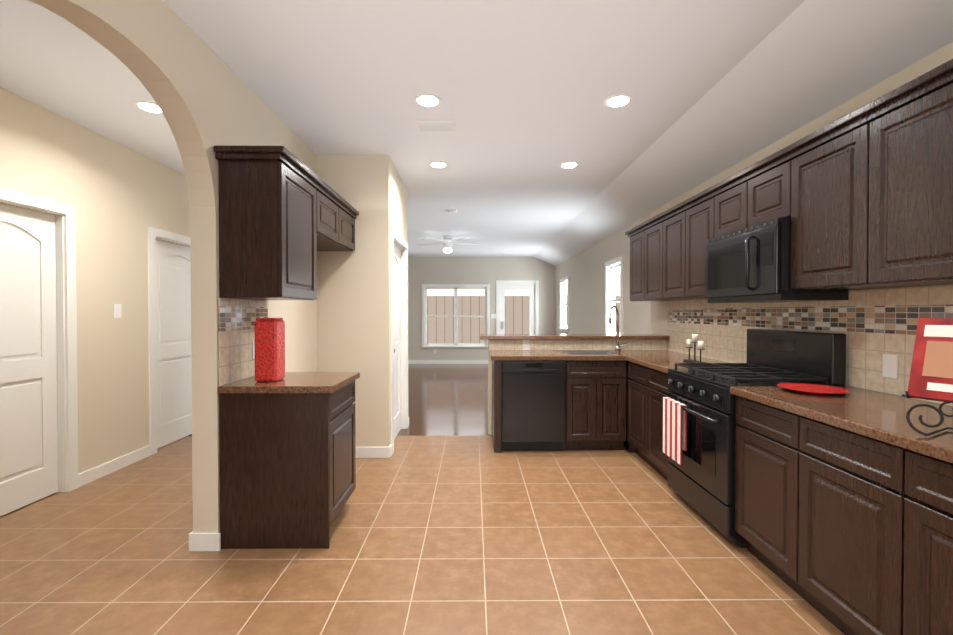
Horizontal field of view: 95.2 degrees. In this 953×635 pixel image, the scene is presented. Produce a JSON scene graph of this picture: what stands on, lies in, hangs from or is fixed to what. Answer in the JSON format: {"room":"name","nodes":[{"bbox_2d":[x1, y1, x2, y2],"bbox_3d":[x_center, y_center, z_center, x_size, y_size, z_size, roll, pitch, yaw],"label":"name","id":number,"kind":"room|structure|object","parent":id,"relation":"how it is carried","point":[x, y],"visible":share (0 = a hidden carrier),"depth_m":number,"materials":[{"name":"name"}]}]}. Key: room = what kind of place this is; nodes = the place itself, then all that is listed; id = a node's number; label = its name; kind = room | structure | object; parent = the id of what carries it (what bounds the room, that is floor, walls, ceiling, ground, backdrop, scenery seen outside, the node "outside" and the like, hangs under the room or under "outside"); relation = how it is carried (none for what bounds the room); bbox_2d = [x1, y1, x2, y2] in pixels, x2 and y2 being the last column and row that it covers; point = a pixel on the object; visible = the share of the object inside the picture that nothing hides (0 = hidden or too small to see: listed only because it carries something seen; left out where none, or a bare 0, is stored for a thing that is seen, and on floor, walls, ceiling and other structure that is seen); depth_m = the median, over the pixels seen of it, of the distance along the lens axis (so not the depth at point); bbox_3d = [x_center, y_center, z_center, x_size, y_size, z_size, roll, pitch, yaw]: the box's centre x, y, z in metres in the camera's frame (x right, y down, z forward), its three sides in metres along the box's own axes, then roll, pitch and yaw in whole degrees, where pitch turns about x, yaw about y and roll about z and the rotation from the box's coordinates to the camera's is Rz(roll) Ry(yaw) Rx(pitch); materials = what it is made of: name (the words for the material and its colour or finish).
{"room":"kitchen","nodes":[
{"label":"kitchen","id":0,"kind":"room"},
{"bbox_2d":[188,364,491,435],"bbox_3d":[-0.499,1.254,7.966,5.320,0.060,6.630,0,1,0],"label":"floor","id":1,"kind":"structure","parent":0,"point":[447,399],"depth_m":6.50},
{"bbox_2d":[0,436,843,634],"bbox_3d":[-0.458,1.330,1.497,5.320,0.060,6.310,0,1,0],"label":"floor","id":2,"kind":"structure","parent":0,"point":[452,535],"depth_m":2.29,"materials":[{"name":"brown tile"}]},
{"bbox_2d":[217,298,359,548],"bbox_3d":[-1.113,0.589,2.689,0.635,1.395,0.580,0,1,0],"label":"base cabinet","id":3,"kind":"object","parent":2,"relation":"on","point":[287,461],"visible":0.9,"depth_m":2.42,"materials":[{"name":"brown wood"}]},
{"bbox_2d":[254,318,284,381],"bbox_3d":[-1.235,0.189,2.603,0.130,0.373,0.130,0,1,0],"label":"vase","id":4,"kind":"object","parent":3,"relation":"on","point":[269,349],"visible":1,"depth_m":2.54,"materials":[{"name":"red ceramic"}]},
{"bbox_2d":[492,361,567,452],"bbox_3d":[0.500,0.833,4.367,0.672,0.866,0.621,0,1,0],"label":"base cabinet","id":5,"kind":"object","parent":2,"relation":"on","point":[530,398],"depth_m":4.06,"materials":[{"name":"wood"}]},
{"bbox_2d":[501,360,565,450],"bbox_3d":[0.534,0.834,4.330,0.600,0.866,0.585,0,1,0],"label":"dishwasher","id":6,"kind":"object","parent":5,"relation":"in","point":[533,392],"depth_m":4.06,"materials":[{"name":"black metal"}]},
{"bbox_2d":[488,349,623,360],"bbox_3d":[0.759,0.376,4.363,1.250,0.040,0.630,0,1,0],"label":"countertop","id":7,"kind":"structure","parent":5,"relation":"on","point":[496,354],"depth_m":4.11,"materials":[{"name":"brown stone"}]},
{"bbox_2d":[565,352,617,354],"bbox_3d":[1.143,0.464,4.382,0.478,0.205,0.398,0,1,0],"label":"sink basin","id":8,"kind":"object","parent":7,"relation":"in","point":[568,353],"depth_m":4.58,"materials":[{"name":"silver metal"}]},
{"bbox_2d":[604,305,627,348],"bbox_3d":[1.483,0.112,4.567,0.225,0.482,0.159,0,1,0],"label":"faucet","id":9,"kind":"object","parent":7,"relation":"on","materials":[{"name":"silver metal"}]},
{"bbox_2d":[568,361,627,449],"bbox_3d":[1.124,0.831,4.384,0.574,0.870,0.595,0,1,0],"label":"base cabinet","id":10,"kind":"object","parent":2,"relation":"on","point":[597,390],"depth_m":4.09,"materials":[{"name":"brown wood"}]},
{"bbox_2d":[608,349,735,372],"bbox_3d":[1.724,0.381,3.926,0.675,0.040,1.517,0,1,0],"label":"countertop","id":11,"kind":"structure","parent":10,"relation":"on","point":[660,360],"depth_m":3.85,"materials":[{"name":"brown stone"}]},
{"bbox_2d":[683,334,705,362],"bbox_3d":[1.769,0.250,3.523,0.070,0.228,0.260,0,1,0],"label":"candle holder","id":12,"kind":"object","parent":11,"relation":"on","point":[694,340],"visible":0.88,"depth_m":3.51,"materials":[{"name":"black metal"}]},
{"bbox_2d":[624,361,643,459],"bbox_3d":[1.739,0.837,3.861,0.645,0.870,0.458,0,1,0],"label":"base cabinet","id":13,"kind":"object","parent":2,"relation":"on","point":[634,427],"depth_m":3.90,"materials":[{"name":"brown wood"}]},
{"bbox_2d":[644,369,731,480],"bbox_3d":[1.742,0.843,3.403,0.645,0.870,0.458,0,1,0],"label":"base cabinet","id":14,"kind":"object","parent":2,"relation":"on","point":[655,384],"depth_m":3.47,"materials":[{"name":"brown wood"}]},
{"bbox_2d":[662,329,845,547],"bbox_3d":[1.682,0.685,2.788,0.724,1.200,0.760,0,1,0],"label":"range","id":15,"kind":"object","parent":2,"relation":"on","point":[699,414],"visible":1,"depth_m":2.65,"materials":[{"name":"black metal"}]},
{"bbox_2d":[735,397,791,588],"bbox_3d":[1.750,0.857,2.172,0.645,0.870,0.470,0,1,0],"label":"base cabinet","id":16,"kind":"object","parent":2,"relation":"on","point":[763,435],"depth_m":2.16,"materials":[{"name":"brown wood"}]},
{"bbox_2d":[792,413,895,634],"bbox_3d":[1.753,0.863,1.702,0.645,0.870,0.470,0,1,0],"label":"base cabinet","id":17,"kind":"object","parent":2,"relation":"on","point":[844,513],"depth_m":1.70,"materials":[{"name":"brown wood"}]},
{"bbox_2d":[730,385,952,464],"bbox_3d":[1.746,0.422,0.443,0.675,0.040,3.917,0,1,0],"label":"countertop","id":18,"kind":"structure","parent":17,"relation":"on","point":[872,414],"depth_m":1.79,"materials":[{"name":"brown stone"}]},
{"bbox_2d":[777,383,850,393],"bbox_3d":[1.717,0.369,2.224,0.300,0.020,0.300,0,1,0],"label":"plate","id":19,"kind":"object","parent":18,"relation":"on","point":[812,388],"visible":1,"depth_m":2.20,"materials":[{"name":"red ceramic"}]},
{"bbox_2d":[902,318,952,435],"bbox_3d":[1.552,0.195,1.378,0.282,0.386,0.256,0,1,0],"label":"cookbook stand","id":20,"kind":"object","parent":18,"relation":"on","point":[931,375],"visible":1,"depth_m":1.42,"materials":[{"name":"black metal"}]},
{"bbox_2d":[892,449,952,634],"bbox_3d":[1.756,0.868,1.232,0.645,0.870,0.470,0,1,0],"label":"base cabinet","id":21,"kind":"object","parent":2,"relation":"on","point":[922,487],"depth_m":1.40,"materials":[{"name":"brown wood"}]},
{"bbox_2d":[0,0,952,532],"bbox_3d":[-0.719,-0.109,4.793,5.800,2.740,12.940,0,1,0],"label":"wall","id":22,"kind":"structure","parent":0,"point":[120,198],"depth_m":3.52,"materials":[{"name":"beige paint"}]},
{"bbox_2d":[0,187,78,515],"bbox_3d":[-3.057,0.232,2.832,0.136,2.105,0.850,0,1,0],"label":"door frame","id":23,"kind":"structure","parent":22,"relation":"attached to","point":[38,393],"depth_m":3.03,"materials":[{"name":"white wood"}]},
{"bbox_2d":[78,445,150,486],"bbox_3d":[-3.005,1.227,3.639,0.014,0.095,0.740,0,1,0],"label":"baseboard","id":24,"kind":"structure","parent":22,"relation":"attached to","point":[88,476],"depth_m":3.59,"materials":[{"name":"white wood"}]},
{"bbox_2d":[114,304,121,317],"bbox_3d":[-3.009,-0.055,3.649,0.006,0.115,0.075,0,1,0],"label":"light switch","id":25,"kind":"object","parent":22,"relation":"attached to","point":[117,307],"depth_m":3.65,"materials":[{"name":"white plastic"}]},
{"bbox_2d":[147,226,191,454],"bbox_3d":[-3.067,0.212,4.482,0.136,2.105,0.970,0,1,0],"label":"door","id":26,"kind":"structure","parent":22,"relation":"attached to","point":[169,333],"depth_m":4.34,"materials":[{"name":"white wood"}]},
{"bbox_2d":[189,531,215,550],"bbox_3d":[-1.590,1.226,3.743,0.014,0.095,2.688,0,1,0],"label":"baseboard","id":27,"kind":"structure","parent":22,"relation":"attached to","point":[204,541],"depth_m":2.40,"materials":[{"name":"white wood"}]},
{"bbox_2d":[252,341,254,358],"bbox_3d":[-1.419,0.205,2.793,0.006,0.115,0.075,0,1,0],"label":"outlet","id":28,"kind":"object","parent":22,"relation":"attached to","point":[253,342],"depth_m":2.76,"materials":[{"name":"white plastic"}]},
{"bbox_2d":[215,153,321,299],"bbox_3d":[-1.258,-0.509,2.690,0.345,0.790,0.550,0,1,0],"label":"upper cabinet","id":29,"kind":"object","parent":22,"relation":"attached to","point":[285,215],"depth_m":2.42,"materials":[{"name":"brown wood"}]},
{"bbox_2d":[318,185,341,244],"bbox_3d":[-1.262,-0.750,3.204,0.345,0.319,0.483,0,1,0],"label":"upper cabinet","id":30,"kind":"object","parent":22,"relation":"attached to","point":[329,207],"depth_m":3.25,"materials":[{"name":"brown wood"}]},
{"bbox_2d":[318,205,357,250],"bbox_3d":[-1.265,-0.756,3.687,0.345,0.319,0.483,0,1,0],"label":"upper cabinet","id":31,"kind":"object","parent":22,"relation":"attached to","point":[348,215],"depth_m":3.71,"materials":[{"name":"brown wood"}]},
{"bbox_2d":[356,445,391,457],"bbox_3d":[-1.112,1.224,3.959,0.664,0.095,0.034,0,1,0],"label":"baseboard","id":32,"kind":"structure","parent":22,"relation":"attached to","point":[361,452],"depth_m":3.94,"materials":[{"name":"white wood"}]},
{"bbox_2d":[390,227,407,453],"bbox_3d":[-0.848,0.212,4.506,0.136,2.105,0.970,0,1,0],"label":"door","id":33,"kind":"structure","parent":22,"relation":"attached to","point":[399,317],"depth_m":4.76,"materials":[{"name":"white wood"}]},
{"bbox_2d":[408,360,487,363],"bbox_3d":[-1.262,1.139,11.148,3.535,0.095,0.014,0,1,0],"label":"baseboard","id":34,"kind":"structure","parent":22,"relation":"attached to","point":[409,361],"depth_m":11.14,"materials":[{"name":"white wood"}]},
{"bbox_2d":[421,284,489,348],"bbox_3d":[-0.530,-0.029,11.181,1.780,1.650,0.170,0,1,0],"label":"window","id":35,"kind":"structure","parent":22,"relation":"in","point":[455,287],"depth_m":11.15,"materials":[{"name":"white wood"}]},
{"bbox_2d":[496,280,538,333],"bbox_3d":[1.050,0.118,11.210,1.090,2.135,0.136,0,1,0],"label":"door frame","id":36,"kind":"structure","parent":22,"relation":"attached to","point":[502,286],"depth_m":11.19,"materials":[{"name":"white wood"}]},
{"bbox_2d":[523,340,529,349],"bbox_3d":[0.532,0.293,4.664,0.075,0.115,0.006,0,1,0],"label":"outlet","id":37,"kind":"object","parent":22,"relation":"attached to","point":[526,343],"depth_m":4.66,"materials":[{"name":"white plastic"}]},
{"bbox_2d":[558,276,568,331],"bbox_3d":[2.062,-0.295,10.019,0.170,1.230,1.000,0,1,0],"label":"window","id":38,"kind":"structure","parent":22,"relation":"in","point":[563,304],"depth_m":10.38,"materials":[{"name":"white"}]},
{"bbox_2d":[480,333,671,340],"bbox_3d":[1.049,0.211,4.818,2.016,0.040,0.420,0,1,0],"label":"countertop","id":39,"kind":"structure","parent":22,"relation":"on","point":[490,337],"depth_m":4.61,"materials":[{"name":"brown stone"}]},
{"bbox_2d":[605,256,622,333],"bbox_3d":[2.085,-0.254,6.485,0.170,1.230,0.830,0,1,0],"label":"window","id":40,"kind":"structure","parent":22,"relation":"in","point":[612,265],"depth_m":6.76,"materials":[{"name":"white"}]},
{"bbox_2d":[629,227,640,300],"bbox_3d":[1.884,-0.552,4.651,0.345,0.750,0.428,0,1,0],"label":"upper cabinet","id":41,"kind":"object","parent":22,"relation":"attached to","point":[635,236],"depth_m":4.69,"materials":[{"name":"brown wood"}]},
{"bbox_2d":[641,219,692,300],"bbox_3d":[1.886,-0.547,4.223,0.345,0.750,0.427,0,1,0],"label":"upper cabinet","id":42,"kind":"object","parent":22,"relation":"attached to","point":[651,233],"depth_m":4.27,"materials":[{"name":"brown wood"}]},
{"bbox_2d":[661,207,680,298],"bbox_3d":[1.889,-0.542,3.796,0.345,0.750,0.427,0,1,0],"label":"upper cabinet","id":43,"kind":"object","parent":22,"relation":"attached to","point":[671,221],"depth_m":3.83,"materials":[{"name":"brown wood"}]},
{"bbox_2d":[681,191,712,298],"bbox_3d":[1.892,-0.537,3.369,0.345,0.750,0.428,0,1,0],"label":"upper cabinet","id":44,"kind":"object","parent":22,"relation":"attached to","point":[696,215],"depth_m":3.48,"materials":[{"name":"brown wood"}]},
{"bbox_2d":[713,175,744,230],"bbox_3d":[1.894,-0.735,2.962,0.345,0.345,0.380,0,1,0],"label":"upper cabinet","id":45,"kind":"object","parent":22,"relation":"attached to","point":[728,199],"depth_m":2.96,"materials":[{"name":"brown wood"}]},
{"bbox_2d":[745,151,788,218],"bbox_3d":[1.897,-0.730,2.582,0.345,0.345,0.380,0,1,0],"label":"upper cabinet","id":46,"kind":"object","parent":22,"relation":"attached to","point":[766,186],"depth_m":2.57,"materials":[{"name":"brown wood"}]},
{"bbox_2d":[693,215,848,302],"bbox_3d":[1.831,-0.329,2.777,0.445,0.457,0.754,0,1,0],"label":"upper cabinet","id":47,"kind":"object","parent":22,"relation":"attached to","point":[747,262],"depth_m":2.64,"materials":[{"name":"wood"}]},
{"bbox_2d":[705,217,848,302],"bbox_3d":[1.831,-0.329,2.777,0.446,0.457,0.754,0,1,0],"label":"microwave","id":48,"kind":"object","parent":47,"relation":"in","point":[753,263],"depth_m":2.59,"materials":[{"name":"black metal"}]},
{"bbox_2d":[789,115,897,290],"bbox_3d":[1.900,-0.523,2.160,0.345,0.750,0.470,0,1,0],"label":"upper cabinet","id":49,"kind":"object","parent":22,"relation":"attached to","point":[860,198],"depth_m":2.15,"materials":[{"name":"brown wood"}]},
{"bbox_2d":[883,354,897,378],"bbox_3d":[2.059,0.242,2.165,0.006,0.115,0.075,0,1,0],"label":"outlet","id":50,"kind":"object","parent":22,"relation":"attached to","point":[890,366],"depth_m":2.16,"materials":[{"name":"white plastic"}]},
{"bbox_2d":[861,67,952,286],"bbox_3d":[1.903,-0.517,1.690,0.345,0.750,0.470,0,1,0],"label":"upper cabinet","id":51,"kind":"object","parent":22,"relation":"attached to","point":[907,139],"depth_m":1.74,"materials":[{"name":"brown wood"}]},
{"bbox_2d":[0,0,952,265],"bbox_3d":[-0.479,-1.374,4.780,5.320,0.370,12.940,0,1,0],"label":"ceiling","id":52,"kind":"structure","parent":0,"point":[526,88],"depth_m":2.67,"materials":[{"name":"white paint"}]},
{"bbox_2d":[134,101,162,113],"bbox_3d":[-2.258,-1.455,3.017,0.190,0.006,0.190,0,1,0],"label":"recessed light","id":53,"kind":"object","parent":52,"relation":"in","point":[150,107],"visible":0.73,"depth_m":3.00,"materials":[{"name":"white"}]},
{"bbox_2d":[414,93,441,107],"bbox_3d":[-0.327,-1.454,2.920,0.190,0.006,0.190,0,1,0],"label":"recessed light","id":54,"kind":"object","parent":52,"relation":"in","point":[426,100],"visible":1,"depth_m":2.91,"materials":[{"name":"white"}]},
{"bbox_2d":[414,120,455,130],"bbox_3d":[-0.310,-1.455,3.310,0.300,0.013,0.180,0,1,0],"label":"ceiling vent","id":55,"kind":"object","parent":52,"relation":"in","point":[435,125],"visible":1,"depth_m":3.28,"materials":[{"name":"white metal"}]},
{"bbox_2d":[429,161,447,167],"bbox_3d":[-0.366,-1.469,4.189,0.190,0.006,0.190,0,1,0],"label":"recessed light","id":56,"kind":"object","parent":52,"relation":"in","point":[437,164],"visible":1,"depth_m":4.17,"materials":[{"name":"white"}]},
{"bbox_2d":[417,235,477,252],"bbox_3d":[-0.539,-1.361,8.169,1.217,0.315,1.163,0,1,0],"label":"ceiling fan","id":57,"kind":"object","parent":52,"relation":"hanging from","point":[447,243],"visible":1,"depth_m":8.06,"materials":[{"name":"white"}]},
{"bbox_2d":[447,209,456,213],"bbox_3d":[-0.338,-1.476,6.080,0.140,0.035,0.140,0,1,0],"label":"smoke detector","id":58,"kind":"object","parent":52,"relation":"attached to","point":[451,211],"visible":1,"depth_m":6.04,"materials":[{"name":"white plastic"}]},
{"bbox_2d":[559,162,578,168],"bbox_3d":[0.894,-1.469,4.197,0.190,0.006,0.190,0,1,0],"label":"recessed light","id":59,"kind":"object","parent":52,"relation":"in","point":[566,165],"visible":1,"depth_m":4.19,"materials":[{"name":"white"}]},
{"bbox_2d":[603,94,632,107],"bbox_3d":[0.953,-1.454,2.928,0.190,0.006,0.190,0,1,0],"label":"recessed light","id":60,"kind":"object","parent":52,"relation":"in","point":[618,101],"visible":1,"depth_m":2.92,"materials":[{"name":"white"}]},
{"label":"outside","id":61,"kind":"structure","parent":0,"visible":0},
{"bbox_2d":[427,268,619,343],"bbox_3d":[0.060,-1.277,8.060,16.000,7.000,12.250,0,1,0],"label":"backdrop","id":62,"kind":"structure","parent":61,"point":[440,302],"depth_m":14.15,"materials":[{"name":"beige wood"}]}
]}

